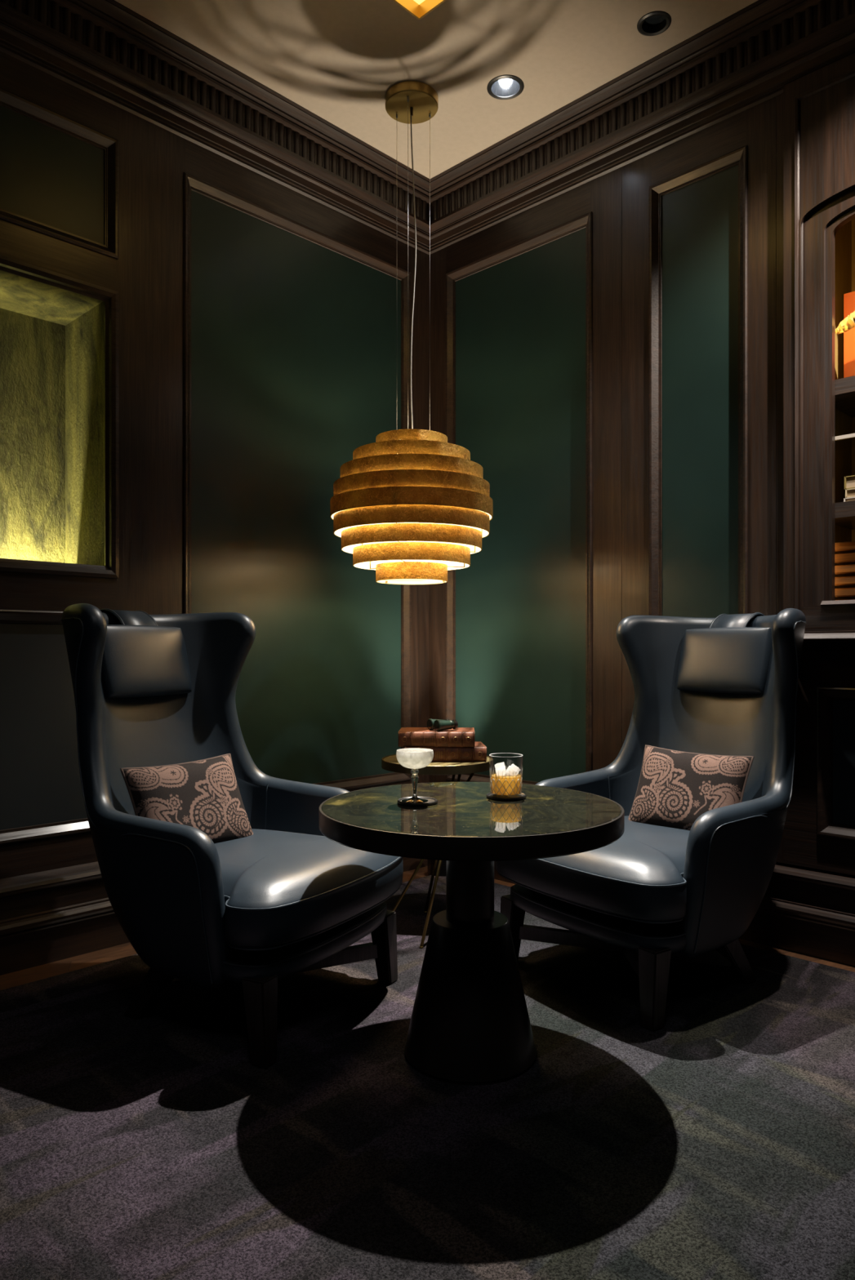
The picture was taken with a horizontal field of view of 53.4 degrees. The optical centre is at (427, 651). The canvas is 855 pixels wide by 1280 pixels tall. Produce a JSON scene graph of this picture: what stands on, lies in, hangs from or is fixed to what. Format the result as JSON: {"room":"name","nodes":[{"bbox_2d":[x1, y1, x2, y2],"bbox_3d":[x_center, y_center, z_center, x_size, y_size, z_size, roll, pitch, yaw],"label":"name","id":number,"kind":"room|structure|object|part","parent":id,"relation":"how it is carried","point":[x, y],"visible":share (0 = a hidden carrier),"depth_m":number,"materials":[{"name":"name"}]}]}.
{"room":"bar","nodes":[
{"label":"bar","id":0,"kind":"room"},
{"bbox_2d":[0,50,429,879],"bbox_3d":[-1.589,-0.550,2.685,0.370,3.100,4.200,0,0,45],"label":"wall","id":1,"kind":"structure","parent":0,"point":[196,346],"depth_m":3.15,"materials":[{"name":"brown wood"}]},
{"bbox_3d":[-1.438,0.237,2.638,0.032,0.685,0.905,0,0,44],"label":"wall panel","id":2,"kind":"part","parent":1,"relation":"part of","materials":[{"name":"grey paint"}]},
{"bbox_3d":[-1.417,0.237,2.618,0.029,0.741,0.961,0,0,44],"label":"panel moulding","id":3,"kind":"part","parent":1,"relation":"part of","materials":[{"name":"brown wood"}]},
{"bbox_3d":[-1.438,-1.571,2.638,0.032,0.355,0.905,0,0,44],"label":"wall panel","id":4,"kind":"part","parent":1,"relation":"part of","materials":[{"name":"brown wood"}]},
{"bbox_3d":[-1.417,-1.571,2.618,0.029,0.411,0.961,0,0,44],"label":"panel moulding","id":5,"kind":"part","parent":1,"relation":"part of","materials":[{"name":"brown wood"}]},
{"bbox_3d":[-1.414,-0.752,2.615,0.022,0.994,0.961,0,0,44],"label":"niche moulding","id":6,"kind":"part","parent":1,"relation":"part of","materials":[{"name":"brown wood"}]},
{"bbox_2d":[0,857,426,975],"bbox_3d":[-1.436,0.859,2.535,0.077,0.283,4.200,0,0,45],"label":"baseboard","id":7,"kind":"structure","parent":1,"relation":"attached to","point":[53,915],"depth_m":2.75,"materials":[{"name":"brown wood"}]},
{"bbox_2d":[0,0,429,254],"bbox_3d":[-1.393,-1.998,2.492,0.200,0.205,4.200,0,0,45],"label":"trim","id":8,"kind":"structure","parent":1,"relation":"attached to","point":[106,50],"depth_m":3.11,"materials":[{"name":"brown wood"}]},
{"bbox_3d":[-0.515,-0.585,3.577,0.032,2.310,1.112,0,0,44],"label":"wall panel","id":9,"kind":"part","parent":1,"relation":"part of","materials":[{"name":"green paint"}]},
{"bbox_3d":[-0.494,-0.585,3.557,0.029,2.366,1.168,0,0,44],"label":"panel moulding","id":10,"kind":"part","parent":1,"relation":"part of","materials":[{"name":"brown wood"}]},
{"bbox_2d":[0,866,854,990],"bbox_3d":[0.034,1.030,1.104,4.220,0.060,4.220,0,0,45],"label":"floor","id":11,"kind":"structure","parent":0,"point":[18,978],"depth_m":2.75,"materials":[{"name":"brown wood"}]},
{"bbox_2d":[0,875,854,1279],"bbox_3d":[0.070,0.993,1.188,3.685,0.014,3.790,0,0,45],"label":"carpet","id":12,"kind":"object","parent":11,"relation":"on","point":[716,1142],"visible":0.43,"depth_m":1.76,"materials":[{"name":"carpet"}]},
{"bbox_2d":[61,603,403,1068],"bbox_3d":[-0.591,0.427,2.469,0.933,1.119,0.733,0,0,28],"label":"armchair","id":13,"kind":"object","parent":12,"relation":"on","point":[284,899],"visible":0.94,"depth_m":2.28,"materials":[{"name":"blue leather"}]},
{"bbox_3d":[-0.708,0.869,2.253,0.249,0.235,0.066,0,0,28],"label":"leg","id":14,"kind":"part","parent":13,"relation":"part of","materials":[{"name":"brown wood"}]},
{"bbox_2d":[120,753,253,843],"bbox_3d":[-0.685,0.454,2.468,0.171,0.275,0.366,0,0,39],"label":"throw cushion","id":15,"kind":"object","parent":13,"relation":"on","point":[204,795],"visible":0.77,"depth_m":2.44,"materials":[{"name":"brown fabric"}]},
{"bbox_3d":[-0.400,0.883,2.045,0.073,0.205,0.062,0,0,28],"label":"leg","id":16,"kind":"part","parent":13,"relation":"part of","materials":[{"name":"brown wood"}]},
{"bbox_3d":[-0.447,0.774,2.392,0.515,0.060,0.633,0,0,28],"label":"rail","id":17,"kind":"part","parent":13,"relation":"part of","materials":[{"name":"blue leather"}]},
{"bbox_2d":[213,828,403,948],"bbox_3d":[-0.493,0.626,2.417,0.710,0.156,0.701,0,0,28],"label":"seat cushion","id":18,"kind":"object","parent":13,"relation":"on","point":[274,888],"depth_m":2.15,"materials":[{"name":"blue leather"}]},
{"bbox_3d":[-0.133,0.883,2.546,0.073,0.205,0.062,0,0,28],"label":"leg","id":19,"kind":"part","parent":13,"relation":"part of","materials":[{"name":"brown wood"}]},
{"bbox_2d":[426,859,445,875],"bbox_3d":[0.060,0.910,3.790,0.120,0.152,0.120,0,0,0],"label":"uplight","id":20,"kind":"object","parent":12,"relation":"on","point":[430,863],"visible":0.08,"depth_m":3.73,"materials":[{"name":"black paint"}]},
{"bbox_2d":[381,754,493,948],"bbox_3d":[0.035,0.694,3.116,0.423,0.585,0.586,0,0,0],"label":"side table","id":21,"kind":"object","parent":12,"relation":"on","point":[389,762],"visible":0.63,"depth_m":3.02,"materials":[{"name":"gold metal"}]},
{"bbox_3d":[0.052,0.706,3.245,0.150,0.559,0.014,0,0,-29],"label":"leg","id":22,"kind":"part","parent":21,"relation":"part of","materials":[{"name":"gold metal"}]},
{"bbox_2d":[404,741,486,762],"bbox_3d":[0.062,0.376,3.198,0.300,0.056,0.193,0,0,-3],"label":"book","id":23,"kind":"object","parent":21,"relation":"on","point":[478,753],"visible":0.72,"depth_m":3.11,"materials":[{"name":"brown leather"}]},
{"bbox_2d":[398,727,475,746],"bbox_3d":[0.036,0.321,3.193,0.280,0.058,0.188,0,0,2],"label":"book","id":24,"kind":"object","parent":23,"relation":"on","point":[407,736],"visible":0.99,"depth_m":3.11,"materials":[{"name":"brown leather"}]},
{"bbox_2d":[426,718,457,731],"bbox_3d":[0.056,0.271,3.169,0.087,0.042,0.090,0,0,-32],"label":"binoculars","id":25,"kind":"object","parent":24,"relation":"on","point":[438,725],"visible":1,"depth_m":3.14,"materials":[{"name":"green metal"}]},
{"bbox_2d":[319,782,623,1085],"bbox_3d":[0.105,0.680,2.090,0.738,0.611,0.738,0,0,0],"label":"round table","id":26,"kind":"object","parent":12,"relation":"on","point":[469,1024],"visible":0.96,"depth_m":1.98,"materials":[{"name":"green stone"}]},
{"bbox_2d":[397,796,437,806],"bbox_3d":[-0.025,0.371,2.107,0.100,0.008,0.100,0,0,45],"label":"coaster","id":27,"kind":"object","parent":26,"relation":"on","point":[431,801],"visible":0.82,"depth_m":2.08,"materials":[{"name":"black paint"}]},
{"bbox_2d":[395,747,433,803],"bbox_3d":[-0.031,0.307,2.107,0.092,0.126,0.092,0,0,45],"label":"coupe glass","id":28,"kind":"object","parent":27,"relation":"on","point":[414,758],"visible":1,"depth_m":2.08,"materials":[{"name":"clear glass"}]},
{"bbox_3d":[-0.031,0.324,2.107,0.021,0.072,0.021,0,0,44],"label":"stem","id":29,"kind":"part","parent":28,"relation":"part of","materials":[{"name":"clear glass"}]},
{"bbox_2d":[395,747,433,768],"bbox_3d":[-0.031,0.267,2.107,0.092,0.045,0.092,0,0,44],"label":"bowl","id":30,"kind":"object","parent":28,"relation":"on","point":[412,757],"depth_m":2.07,"materials":[{"name":"white glass"}]},
{"bbox_2d":[485,792,525,800],"bbox_3d":[0.202,0.371,2.186,0.102,0.008,0.102,0,0,45],"label":"coaster","id":31,"kind":"object","parent":26,"relation":"on","point":[517,797],"visible":0.75,"depth_m":2.16,"materials":[{"name":"black paint"}]},
{"bbox_2d":[488,752,523,795],"bbox_3d":[0.202,0.318,2.186,0.087,0.105,0.087,0,0,45],"label":"tumbler","id":32,"kind":"object","parent":31,"relation":"on","point":[491,782],"visible":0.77,"depth_m":2.16,"materials":[{"name":"clear glass"}]},
{"bbox_2d":[494,762,505,775],"bbox_3d":[0.188,0.304,2.183,0.032,0.040,0.037,0,0,-4],"label":"ice cube","id":33,"kind":"object","parent":32,"relation":"in","point":[500,768],"visible":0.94,"depth_m":2.17,"materials":[{"name":"white ice"}]},
{"bbox_2d":[491,773,520,795],"bbox_3d":[0.202,0.340,2.186,0.077,0.044,0.077,0,0,45],"label":"whisky","id":34,"kind":"object","parent":32,"relation":"in","point":[501,778],"visible":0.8,"depth_m":2.15,"materials":[{"name":"orange liquid"}]},
{"bbox_2d":[506,763,520,776],"bbox_3d":[0.219,0.308,2.188,0.036,0.037,0.034,0,0,26],"label":"ice cube","id":35,"kind":"object","parent":32,"relation":"in","point":[513,767],"visible":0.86,"depth_m":2.18,"materials":[{"name":"white ice"}]},
{"bbox_2d":[494,608,806,1031],"bbox_3d":[0.737,0.427,2.687,0.933,1.119,0.733,0,0,-35],"label":"armchair","id":36,"kind":"object","parent":12,"relation":"on","point":[725,684],"visible":0.88,"depth_m":2.53,"materials":[{"name":"blue leather"}]},
{"bbox_3d":[0.273,0.883,2.710,0.073,0.205,0.062,0,0,-35],"label":"leg","id":37,"kind":"part","parent":36,"relation":"part of","materials":[{"name":"brown wood"}]},
{"bbox_2d":[494,815,689,921],"bbox_3d":[0.646,0.626,2.623,0.710,0.156,0.701,0,0,-35],"label":"seat cushion","id":38,"kind":"object","parent":36,"relation":"on","point":[643,875],"depth_m":2.31,"materials":[{"name":"blue leather"}]},
{"bbox_3d":[0.603,0.774,2.593,0.515,0.060,0.633,0,0,-35],"label":"rail","id":39,"kind":"part","parent":36,"relation":"part of","materials":[{"name":"blue leather"}]},
{"bbox_3d":[0.597,0.883,2.243,0.073,0.205,0.062,0,0,-35],"label":"leg","id":40,"kind":"part","parent":36,"relation":"part of","materials":[{"name":"brown wood"}]},
{"bbox_2d":[627,745,753,830],"bbox_3d":[0.826,0.452,2.702,0.373,0.275,0.165,0,0,42],"label":"throw cushion","id":41,"kind":"object","parent":36,"relation":"on","point":[675,788],"visible":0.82,"depth_m":2.67,"materials":[{"name":"brown fabric"}]},
{"bbox_3d":[0.878,0.869,2.485,0.249,0.235,0.066,0,0,-35],"label":"leg","id":42,"kind":"part","parent":36,"relation":"part of","materials":[{"name":"brown wood"}]},
{"bbox_2d":[115,0,757,178],"bbox_3d":[0.034,-2.110,1.104,4.220,0.020,4.220,0,0,45],"label":"ceiling","id":43,"kind":"structure","parent":0,"point":[338,60],"depth_m":2.96,"materials":[{"name":"beige paint"}]},
{"bbox_2d":[329,80,493,584],"bbox_3d":[-0.060,-1.183,3.225,0.614,1.835,0.614,0,0,0],"label":"pendant lamp","id":44,"kind":"object","parent":43,"relation":"hanging from","point":[411,506],"visible":1,"depth_m":3.02,"materials":[{"name":"gold metal"}]},
{"bbox_3d":[-0.054,-1.403,3.225,0.024,1.292,0.005,0,0,0],"label":"cord","id":45,"kind":"part","parent":44,"relation":"part of","materials":[{"name":"grey plastic"}]},
{"bbox_2d":[383,578,444,582],"bbox_3d":[-0.063,-0.274,3.228,0.260,0.009,0.252,0,0,44],"label":"diffuser","id":46,"kind":"object","parent":44,"relation":"attached to","point":[385,580],"depth_m":3.30,"materials":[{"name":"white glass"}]},
{"bbox_2d":[392,0,445,20],"bbox_3d":[-0.023,-2.040,2.340,0.460,0.120,0.460,0,0,45],"label":"lantern","id":47,"kind":"object","parent":43,"relation":"attached to","point":[418,9],"visible":1,"depth_m":2.63,"materials":[{"name":"gold metal"}]},
{"bbox_2d":[413,0,424,4],"bbox_3d":[-0.023,-2.025,2.340,0.448,0.006,0.448,0,0,44],"label":"diffuser","id":48,"kind":"object","parent":47,"relation":"attached to","point":[415,2],"depth_m":2.64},
{"bbox_2d":[486,74,524,99],"bbox_3d":[0.290,-2.140,3.162,0.138,0.092,0.138,0,0,0],"label":"recessed light","id":49,"kind":"object","parent":43,"relation":"in","point":[505,85],"visible":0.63,"depth_m":3.20,"materials":[{"name":"grey metal"}]},
{"bbox_2d":[636,10,671,35],"bbox_3d":[0.757,-2.132,2.841,0.112,0.077,0.112,0,0,0],"label":"recessed light","id":50,"kind":"object","parent":43,"relation":"in","point":[655,23],"visible":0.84,"depth_m":2.86,"materials":[{"name":"grey metal"}]},
{"bbox_2d":[429,93,854,878],"bbox_3d":[1.524,-0.550,2.606,4.200,3.100,0.069,0,0,45],"label":"wall","id":51,"kind":"structure","parent":0,"point":[607,351],"depth_m":3.33,"materials":[{"name":"brown wood"}]},
{"bbox_3d":[0.379,-0.585,3.703,0.804,2.366,0.029,0,0,44],"label":"panel moulding","id":52,"kind":"part","parent":51,"relation":"part of","materials":[{"name":"brown wood"}]},
{"bbox_3d":[0.399,-0.585,3.724,0.748,2.310,0.032,0,0,44],"label":"wall panel","id":53,"kind":"part","parent":51,"relation":"part of","materials":[{"name":"green paint"}]},
{"bbox_2d":[430,0,854,253],"bbox_3d":[1.436,-1.998,2.517,4.200,0.205,0.200,0,0,45],"label":"trim","id":54,"kind":"structure","parent":51,"relation":"attached to","point":[744,60],"depth_m":3.14,"materials":[{"name":"brown wood"}]},
{"bbox_2d":[493,861,854,966],"bbox_3d":[1.490,0.859,2.572,4.200,0.283,0.045,0,0,45],"label":"baseboard","id":55,"kind":"structure","parent":51,"relation":"attached to","point":[805,912],"depth_m":2.80,"materials":[{"name":"brown wood"}]},
{"bbox_3d":[0.985,-0.585,3.107,0.382,2.366,0.029,0,0,44],"label":"panel moulding","id":56,"kind":"part","parent":51,"relation":"part of","materials":[{"name":"brown wood"}]},
{"bbox_3d":[1.006,-0.585,3.128,0.326,2.310,0.032,0,0,44],"label":"wall panel","id":57,"kind":"part","parent":51,"relation":"part of","materials":[{"name":"green paint"}]},
{"bbox_2d":[782,52,854,641],"bbox_3d":[1.774,-0.967,2.554,1.270,1.866,0.432,0,0,45],"label":"display cabinet","id":58,"kind":"object","parent":51,"relation":"attached to","point":[819,105],"visible":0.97,"depth_m":2.81,"materials":[{"name":"brown wood"}]},
{"bbox_3d":[1.661,-1.619,2.439,1.138,0.421,0.054,0,0,44],"label":"field panel","id":59,"kind":"part","parent":58,"relation":"part of","materials":[{"name":"brown wood"}]},
{"bbox_3d":[1.657,-0.106,2.435,1.138,0.088,0.046,0,0,44],"label":"rail","id":60,"kind":"part","parent":58,"relation":"part of","materials":[{"name":"brown wood"}]},
{"bbox_3d":[1.663,-0.787,2.442,1.138,1.424,0.028,0,0,44],"label":"door frame","id":61,"kind":"part","parent":58,"relation":"part of","materials":[{"name":"brown wood"}]},
{"bbox_3d":[1.659,-0.158,2.437,1.006,0.020,0.062,0,0,44],"label":"opening sill","id":62,"kind":"part","parent":58,"relation":"part of","materials":[{"name":"brown wood"}]},
{"bbox_3d":[1.671,-0.800,2.450,1.000,1.300,0.026,0,0,44],"label":"door moulding","id":63,"kind":"part","parent":58,"relation":"part of","materials":[{"name":"brown wood"}]},
{"bbox_2d":[834,541,854,600],"bbox_3d":[1.754,-0.261,2.569,0.950,0.240,0.200,0,0,45],"label":"rack","id":64,"kind":"object","parent":58,"relation":"in","point":[846,558],"visible":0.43,"depth_m":2.81,"materials":[{"name":"brown wood"}]},
{"bbox_2d":[834,311,854,334],"bbox_3d":[1.494,-1.016,2.761,0.320,0.247,0.086,0,0,42],"label":"driftwood sculpture","id":65,"kind":"object","parent":58,"relation":"on","point":[847,323],"visible":0.99,"depth_m":2.82,"materials":[{"name":"brown"}]},
{"bbox_3d":[1.702,-0.708,2.481,1.066,0.012,0.010,0,0,44],"label":"shelf rail","id":66,"kind":"part","parent":58,"relation":"part of","materials":[{"name":"beige"}]},
{"bbox_2d":[834,500,854,529],"bbox_3d":[1.797,-0.465,2.578,1.068,0.050,0.325,0,0,44],"label":"shelf","id":67,"kind":"object","parent":58,"relation":"attached to","point":[844,512],"depth_m":2.79,"materials":[{"name":"brown wood"}]},
{"bbox_2d":[834,375,854,417],"bbox_3d":[1.797,-0.870,2.578,1.068,0.050,0.325,0,0,44],"label":"shelf","id":68,"kind":"object","parent":58,"relation":"attached to","point":[844,388],"depth_m":2.82,"materials":[{"name":"brown wood"}]},
{"bbox_2d":[843,291,854,377],"bbox_3d":[1.565,-1.065,2.822,0.343,0.340,0.016,0,0,45],"label":"display board","id":69,"kind":"object","parent":58,"relation":"on","point":[848,298],"visible":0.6,"depth_m":2.92,"materials":[{"name":"orange paint"}]},
{"bbox_2d":[843,497,854,502],"bbox_3d":[1.525,-0.498,2.780,0.252,0.016,0.180,0,0,45],"label":"book","id":70,"kind":"object","parent":58,"relation":"on","point":[849,499],"visible":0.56,"depth_m":2.79,"materials":[{"name":"grey paper"}]},
{"bbox_2d":[844,488,854,497],"bbox_3d":[1.528,-0.521,2.776,0.252,0.028,0.180,0,0,45],"label":"book","id":71,"kind":"object","parent":70,"relation":"on","point":[848,492],"visible":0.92,"depth_m":2.79,"materials":[{"name":"beige paper"}]},
{"bbox_2d":[844,475,854,489],"bbox_3d":[1.526,-0.556,2.779,0.252,0.042,0.180,0,0,45],"label":"book","id":72,"kind":"object","parent":71,"relation":"on","point":[849,481],"visible":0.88,"depth_m":2.79,"materials":[{"name":"beige paper"}]},
{"bbox_3d":[1.663,0.360,2.441,1.046,0.486,0.029,0,0,44],"label":"panel moulding","id":73,"kind":"part","parent":51,"relation":"part of","materials":[{"name":"brown wood"}]},
{"bbox_3d":[1.683,0.360,2.462,0.990,0.430,0.032,0,0,44],"label":"wall panel","id":74,"kind":"part","parent":51,"relation":"part of","materials":[{"name":"brown wood"}]}
]}

